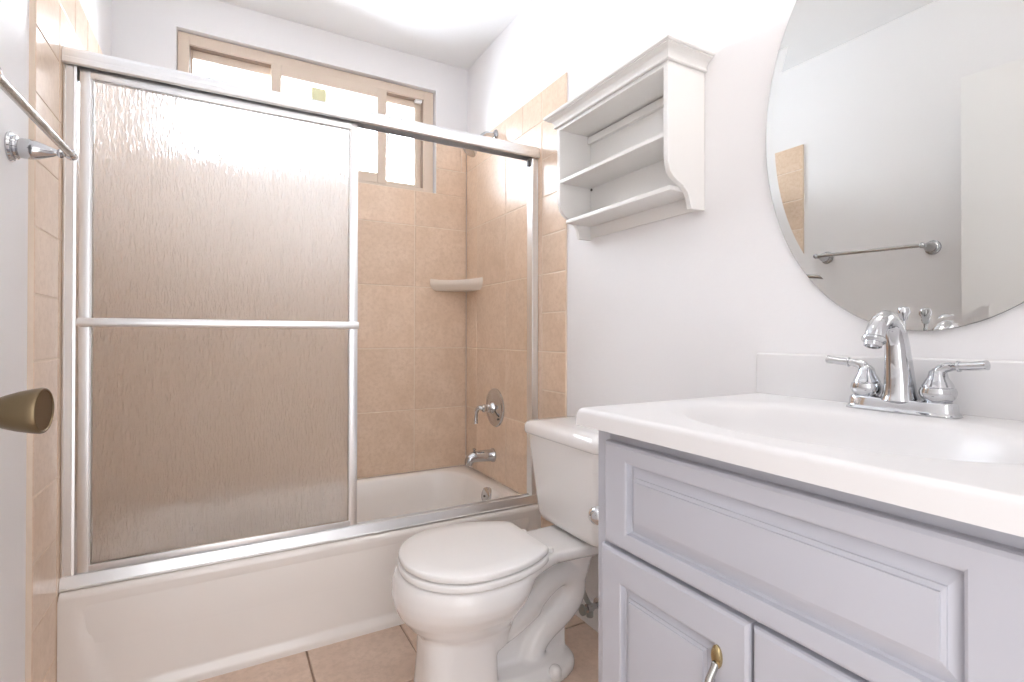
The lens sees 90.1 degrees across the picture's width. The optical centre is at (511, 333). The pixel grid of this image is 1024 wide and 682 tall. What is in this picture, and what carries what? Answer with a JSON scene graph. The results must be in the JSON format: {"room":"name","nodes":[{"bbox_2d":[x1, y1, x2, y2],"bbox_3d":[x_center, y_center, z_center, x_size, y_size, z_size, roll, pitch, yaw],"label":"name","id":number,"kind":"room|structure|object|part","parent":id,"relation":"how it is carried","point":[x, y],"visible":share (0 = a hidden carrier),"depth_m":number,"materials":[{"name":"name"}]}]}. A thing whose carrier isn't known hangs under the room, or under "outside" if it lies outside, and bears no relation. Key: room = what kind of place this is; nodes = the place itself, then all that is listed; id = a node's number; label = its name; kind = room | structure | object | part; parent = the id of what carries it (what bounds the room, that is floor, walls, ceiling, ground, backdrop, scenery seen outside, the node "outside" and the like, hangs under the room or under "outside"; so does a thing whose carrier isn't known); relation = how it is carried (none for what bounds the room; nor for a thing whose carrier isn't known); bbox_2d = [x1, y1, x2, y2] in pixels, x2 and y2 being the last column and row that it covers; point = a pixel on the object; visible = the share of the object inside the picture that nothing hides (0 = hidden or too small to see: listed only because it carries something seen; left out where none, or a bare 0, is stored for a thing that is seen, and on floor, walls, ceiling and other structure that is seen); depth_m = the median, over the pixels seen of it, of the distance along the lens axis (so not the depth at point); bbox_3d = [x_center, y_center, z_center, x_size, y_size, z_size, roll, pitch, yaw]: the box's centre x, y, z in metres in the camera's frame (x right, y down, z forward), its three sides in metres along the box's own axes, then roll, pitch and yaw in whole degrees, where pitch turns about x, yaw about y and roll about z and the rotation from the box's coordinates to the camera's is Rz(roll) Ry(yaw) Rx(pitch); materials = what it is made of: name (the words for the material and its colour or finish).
{"room":"bathroom","nodes":[
{"label":"bathroom","id":0,"kind":"room"},
{"bbox_2d":[0,388,53,433],"bbox_3d":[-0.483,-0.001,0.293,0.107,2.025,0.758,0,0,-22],"label":"door knob","id":1,"kind":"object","parent":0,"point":[32,410],"depth_m":0.58,"materials":[{"name":"gold metal"}]},
{"bbox_2d":[0,0,111,681],"bbox_3d":[-0.961,-0.205,0.778,0.120,2.469,3.040,0,0,-29],"label":"wall","id":2,"kind":"structure","parent":0,"point":[14,14],"depth_m":1.10,"materials":[{"name":"white paint"}]},
{"bbox_2d":[0,67,77,161],"bbox_3d":[-0.902,-0.389,0.913,0.112,0.075,0.502,0,0,-29],"label":"towel bar","id":3,"kind":"object","parent":2,"relation":"attached to","point":[16,148],"visible":1,"depth_m":1.06,"materials":[{"name":"silver metal"}]},
{"bbox_3d":[-1.010,-0.395,1.105,0.112,0.062,0.062,0,0,-29],"label":"post","id":4,"kind":"part","parent":3,"relation":"part of","materials":[{"name":"silver metal"}]},
{"bbox_2d":[25,0,102,681],"bbox_3d":[-1.344,0.011,1.596,0.012,2.029,0.950,0,0,-29],"label":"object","id":5,"kind":"structure","parent":2,"relation":"attached to","point":[53,24],"depth_m":1.26,"materials":[{"name":"beige tile"}]},
{"bbox_2d":[111,0,466,274],"bbox_3d":[-0.947,-0.200,2.450,1.536,2.463,0.136,0,0,-29],"label":"wall","id":6,"kind":"structure","parent":0,"point":[143,31],"depth_m":2.31,"materials":[{"name":"white paint"}]},
{"bbox_2d":[177,31,432,192],"bbox_3d":[-0.929,-1.009,2.457,1.134,0.528,0.102,0,0,-29],"label":"window","id":7,"kind":"structure","parent":6,"relation":"in","point":[190,47],"depth_m":2.46,"materials":[{"name":"beige wood"}]},
{"bbox_3d":[-1.239,-0.995,2.294,0.346,0.458,0.024,0,0,-29],"label":"sash","id":8,"kind":"part","parent":7,"relation":"part of","materials":[{"name":"beige"}]},
{"bbox_3d":[-0.869,-0.993,2.459,0.528,0.476,0.030,0,0,-29],"label":"sash","id":9,"kind":"part","parent":7,"relation":"part of","materials":[{"name":"beige"}]},
{"bbox_3d":[-0.585,-0.992,2.660,0.223,0.458,0.024,0,0,-29],"label":"sash","id":10,"kind":"part","parent":7,"relation":"part of","materials":[{"name":"beige"}]},
{"bbox_2d":[357,143,465,478],"bbox_3d":[-0.911,-0.034,2.387,1.516,1.930,0.008,0,0,-29],"label":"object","id":11,"kind":"structure","parent":6,"relation":"attached to","point":[411,342],"depth_m":2.61,"materials":[{"name":"beige tile"}]},
{"bbox_2d":[430,277,482,291],"bbox_3d":[-0.286,-0.256,2.615,0.205,0.062,0.205,0,0,-29],"label":"soap shelf","id":12,"kind":"object","parent":6,"relation":"attached to","point":[465,285],"visible":1,"depth_m":2.61,"materials":[{"name":"beige ceramic"}]},
{"bbox_2d":[218,0,530,69],"bbox_3d":[-0.242,-1.497,1.186,1.900,0.120,3.040,0,0,-29],"label":"ceiling","id":13,"kind":"structure","parent":0,"point":[456,33],"depth_m":2.34,"materials":[{"name":"white paint"}]},
{"bbox_2d":[197,615,597,681],"bbox_3d":[-0.246,1.086,1.173,1.900,0.120,3.040,0,0,-29],"label":"floor","id":14,"kind":"structure","parent":0,"point":[389,654],"depth_m":1.60,"materials":[{"name":"beige tile"}]},
{"bbox_2d":[57,465,540,681],"bbox_3d":[-0.726,0.860,2.051,1.514,0.339,0.752,0,0,-29],"label":"bathtub","id":15,"kind":"object","parent":14,"relation":"on","point":[195,624],"visible":0.61,"depth_m":1.59,"materials":[{"name":"white ceramic"}]},
{"bbox_2d":[58,46,539,592],"bbox_3d":[-0.560,-0.043,1.760,1.514,1.471,0.068,0,0,-29],"label":"shower door","id":16,"kind":"structure","parent":15,"relation":"on","point":[210,324],"depth_m":1.56,"materials":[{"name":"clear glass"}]},
{"bbox_3d":[-0.865,-0.037,1.591,0.750,1.391,0.020,0,0,-29],"label":"door panel","id":17,"kind":"part","parent":16,"relation":"part of","materials":[{"name":"clear glass"}]},
{"bbox_3d":[-0.865,-0.033,1.591,0.704,1.355,0.005,0,0,-29],"label":"glass pane","id":18,"kind":"part","parent":16,"relation":"part of","materials":[{"name":"clear glass"}]},
{"bbox_3d":[-0.114,0.732,2.310,0.030,0.078,0.079,0,0,-29],"label":"overflow plate","id":19,"kind":"part","parent":15,"relation":"part of","materials":[{"name":"silver metal"}]},
{"bbox_2d":[391,416,598,681],"bbox_3d":[0.005,0.663,1.548,0.735,0.730,0.418,0,0,-29],"label":"toilet","id":20,"kind":"object","parent":14,"relation":"on","point":[483,601],"visible":0.94,"depth_m":1.48,"materials":[{"name":"white ceramic"}]},
{"bbox_3d":[-0.124,0.643,1.476,0.402,0.020,0.378,0,0,-29],"label":"seat","id":21,"kind":"part","parent":20,"relation":"part of","materials":[{"name":"white plastic"}]},
{"bbox_3d":[-0.123,0.620,1.476,0.399,0.020,0.374,0,0,-29],"label":"lid","id":22,"kind":"part","parent":20,"relation":"part of","materials":[{"name":"white plastic"}]},
{"bbox_3d":[-0.004,0.837,1.542,0.714,0.382,0.380,0,0,-29],"label":"bowl","id":23,"kind":"part","parent":20,"relation":"part of","materials":[{"name":"white ceramic"}]},
{"bbox_3d":[0.231,0.323,1.676,0.219,0.048,0.418,0,0,-29],"label":"tank lid","id":24,"kind":"part","parent":20,"relation":"part of","materials":[{"name":"white ceramic"}]},
{"bbox_3d":[0.231,0.495,1.675,0.198,0.299,0.390,0,0,-29],"label":"tank","id":25,"kind":"part","parent":20,"relation":"part of","materials":[{"name":"white ceramic"}]},
{"bbox_2d":[598,430,1023,681],"bbox_3d":[0.528,0.600,0.806,0.557,0.852,0.661,0,0,-29],"label":"vanity cabinet","id":26,"kind":"object","parent":14,"relation":"on","point":[710,570],"visible":0.88,"depth_m":0.64,"materials":[{"name":"grey paint"}]},
{"bbox_2d":[588,506,597,524],"bbox_3d":[0.261,0.385,1.092,0.194,0.044,0.096,0,0,-29],"label":"toilet paper holder","id":27,"kind":"object","parent":26,"relation":"attached to","point":[593,513],"visible":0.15,"depth_m":1.07,"materials":[{"name":"silver metal"}]},
{"bbox_3d":[0.246,0.656,0.819,0.017,0.538,0.308,0,0,-29],"label":"door","id":28,"kind":"part","parent":26,"relation":"part of","materials":[{"name":"grey paint"}]},
{"bbox_3d":[0.278,0.508,0.716,0.031,0.137,0.017,0,0,-29],"label":"handle","id":29,"kind":"part","parent":26,"relation":"part of","materials":[{"name":"gold metal"}]},
{"bbox_2d":[576,353,1023,536],"bbox_3d":[0.531,0.156,0.809,0.552,0.226,0.684,0,0,-29],"label":"countertop","id":30,"kind":"structure","parent":26,"relation":"on","point":[798,424],"depth_m":0.82,"materials":[{"name":"white stone"}]},
{"bbox_2d":[825,306,990,418],"bbox_3d":[0.668,0.045,0.903,0.145,0.190,0.248,0,0,-29],"label":"faucet","id":31,"kind":"object","parent":30,"relation":"on","point":[899,395],"visible":1,"depth_m":0.90,"materials":[{"name":"silver metal"}]},
{"bbox_3d":[0.655,0.059,0.993,0.021,0.034,0.079,0,0,-35],"label":"lever","id":32,"kind":"part","parent":31,"relation":"part of","materials":[{"name":"silver metal"}]},
{"bbox_3d":[0.672,0.088,0.969,0.052,0.059,0.052,0,0,-29],"label":"handle","id":33,"kind":"part","parent":31,"relation":"part of","materials":[{"name":"silver metal"}]},
{"bbox_3d":[0.665,0.039,0.902,0.132,0.160,0.060,0,0,-29],"label":"spout","id":34,"kind":"part","parent":31,"relation":"part of","materials":[{"name":"silver metal"}]},
{"bbox_3d":[0.719,0.034,0.939,0.020,0.168,0.020,0,0,-29],"label":"lift rod","id":35,"kind":"part","parent":31,"relation":"part of","materials":[{"name":"silver metal"}]},
{"bbox_3d":[0.699,0.128,0.920,0.056,0.024,0.174,0,0,-29],"label":"plate","id":36,"kind":"part","parent":31,"relation":"part of","materials":[{"name":"silver metal"}]},
{"bbox_3d":[0.726,0.087,0.872,0.052,0.059,0.052,0,0,-29],"label":"handle","id":37,"kind":"part","parent":31,"relation":"part of","materials":[{"name":"silver metal"}]},
{"bbox_3d":[0.738,0.059,0.845,0.021,0.034,0.079,0,0,-23],"label":"lever","id":38,"kind":"part","parent":31,"relation":"part of","materials":[{"name":"silver metal"}]},
{"bbox_3d":[0.395,0.655,0.552,0.017,0.538,0.292,0,0,-29],"label":"door","id":39,"kind":"part","parent":26,"relation":"part of","materials":[{"name":"grey paint"}]},
{"bbox_2d":[467,0,1023,600],"bbox_3d":[0.484,-0.199,1.587,0.120,2.469,3.040,0,0,-29],"label":"wall","id":40,"kind":"structure","parent":0,"point":[684,306],"depth_m":1.43,"materials":[{"name":"white paint"}]},
{"bbox_2d":[465,448,495,465],"bbox_3d":[-0.156,0.581,2.433,0.149,0.079,0.066,0,0,-29],"label":"tub spout","id":41,"kind":"object","parent":40,"relation":"attached to","point":[488,455],"visible":1,"depth_m":2.42,"materials":[{"name":"silver metal"}]},
{"bbox_2d":[463,130,497,156],"bbox_3d":[-0.151,-0.907,2.421,0.167,0.149,0.068,0,0,-29],"label":"shower","id":42,"kind":"object","parent":40,"relation":"attached to","point":[494,134],"visible":0.46,"depth_m":2.42,"materials":[{"name":"silver metal"}]},
{"bbox_3d":[-0.128,-0.929,2.434,0.114,0.076,0.021,0,0,-29],"label":"shower arm","id":43,"kind":"part","parent":42,"relation":"part of","materials":[{"name":"silver metal"}]},
{"bbox_2d":[473,388,503,426],"bbox_3d":[-0.125,0.352,2.426,0.104,0.184,0.184,0,0,-29],"label":"shower valve","id":44,"kind":"object","parent":40,"relation":"attached to","point":[494,407],"visible":1,"depth_m":2.42,"materials":[{"name":"silver metal"}]},
{"bbox_3d":[-0.158,0.383,2.422,0.052,0.089,0.025,0,0,5],"label":"lever","id":45,"kind":"part","parent":44,"relation":"part of","materials":[{"name":"silver metal"}]},
{"bbox_3d":[-0.119,0.353,2.430,0.059,0.060,0.060,0,0,-29],"label":"valve handle","id":46,"kind":"part","parent":44,"relation":"part of","materials":[{"name":"silver metal"}]},
{"bbox_3d":[-0.088,0.353,2.447,0.018,0.184,0.184,0,0,-29],"label":"valve plate","id":47,"kind":"part","parent":44,"relation":"part of","materials":[{"name":"silver metal"}]},
{"bbox_2d":[466,72,566,527],"bbox_3d":[-0.018,0.017,2.353,0.008,2.029,0.923,0,0,-29],"label":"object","id":48,"kind":"structure","parent":40,"relation":"attached to","point":[496,314],"depth_m":2.29,"materials":[{"name":"beige tile"}]},
{"bbox_2d":[575,599,597,631],"bbox_3d":[0.403,0.987,1.586,0.013,0.085,0.816,0,0,-29],"label":"baseboard","id":49,"kind":"structure","parent":40,"relation":"attached to","point":[592,622],"depth_m":1.79,"materials":[{"name":"white paint"}]},
{"bbox_2d":[578,590,597,617],"bbox_3d":[0.250,0.808,1.793,0.077,0.324,0.131,0,0,-29],"label":"water supply valve","id":50,"kind":"object","parent":40,"relation":"attached to","point":[589,607],"visible":0.47,"depth_m":1.75,"materials":[{"name":"silver metal"}]},
{"bbox_3d":[0.257,0.946,1.750,0.048,0.048,0.036,0,0,-29],"label":"valve handle","id":51,"kind":"part","parent":50,"relation":"part of","materials":[{"name":"silver metal"}]},
{"bbox_2d":[543,32,714,240],"bbox_3d":[0.325,-0.544,1.571,0.173,0.420,0.577,0,0,-29],"label":"wall shelf","id":52,"kind":"object","parent":40,"relation":"attached to","point":[631,144],"visible":1,"depth_m":1.54,"materials":[{"name":"white paint"}]},
{"bbox_3d":[0.220,-0.523,1.794,0.138,0.381,0.016,0,0,-29],"label":"panel","id":53,"kind":"part","parent":52,"relation":"part of","materials":[{"name":"white paint"}]},
{"bbox_3d":[0.390,-0.683,1.608,0.014,0.024,0.476,0,0,-29],"label":"hanging rail","id":54,"kind":"part","parent":52,"relation":"part of","materials":[{"name":"white paint"}]},
{"bbox_3d":[0.326,-0.732,1.572,0.173,0.044,0.577,0,0,-29],"label":"crown moulding","id":55,"kind":"part","parent":52,"relation":"part of","materials":[{"name":"white paint"}]},
{"bbox_3d":[0.398,-0.527,1.612,0.006,0.375,0.476,0,0,-29],"label":"panel","id":56,"kind":"part","parent":52,"relation":"part of","materials":[{"name":"white paint"}]},
{"bbox_3d":[0.460,-0.525,1.365,0.138,0.381,0.016,0,0,-29],"label":"panel","id":57,"kind":"part","parent":52,"relation":"part of","materials":[{"name":"white paint"}]},
{"bbox_2d":[756,353,1023,420],"bbox_3d":[0.763,0.094,0.940,0.020,0.098,0.684,0,0,-29],"label":"backsplash","id":58,"kind":"structure","parent":40,"relation":"attached to","point":[997,392],"depth_m":1.00,"materials":[{"name":"white stone"}]},
{"bbox_2d":[766,0,1023,330],"bbox_3d":[0.765,-0.460,0.952,0.005,0.909,0.628,0,0,-30],"label":"oval mirror","id":59,"kind":"object","parent":40,"relation":"attached to","point":[895,128],"visible":0.94,"depth_m":0.97,"materials":[{"name":"grey mirror"}]}
]}

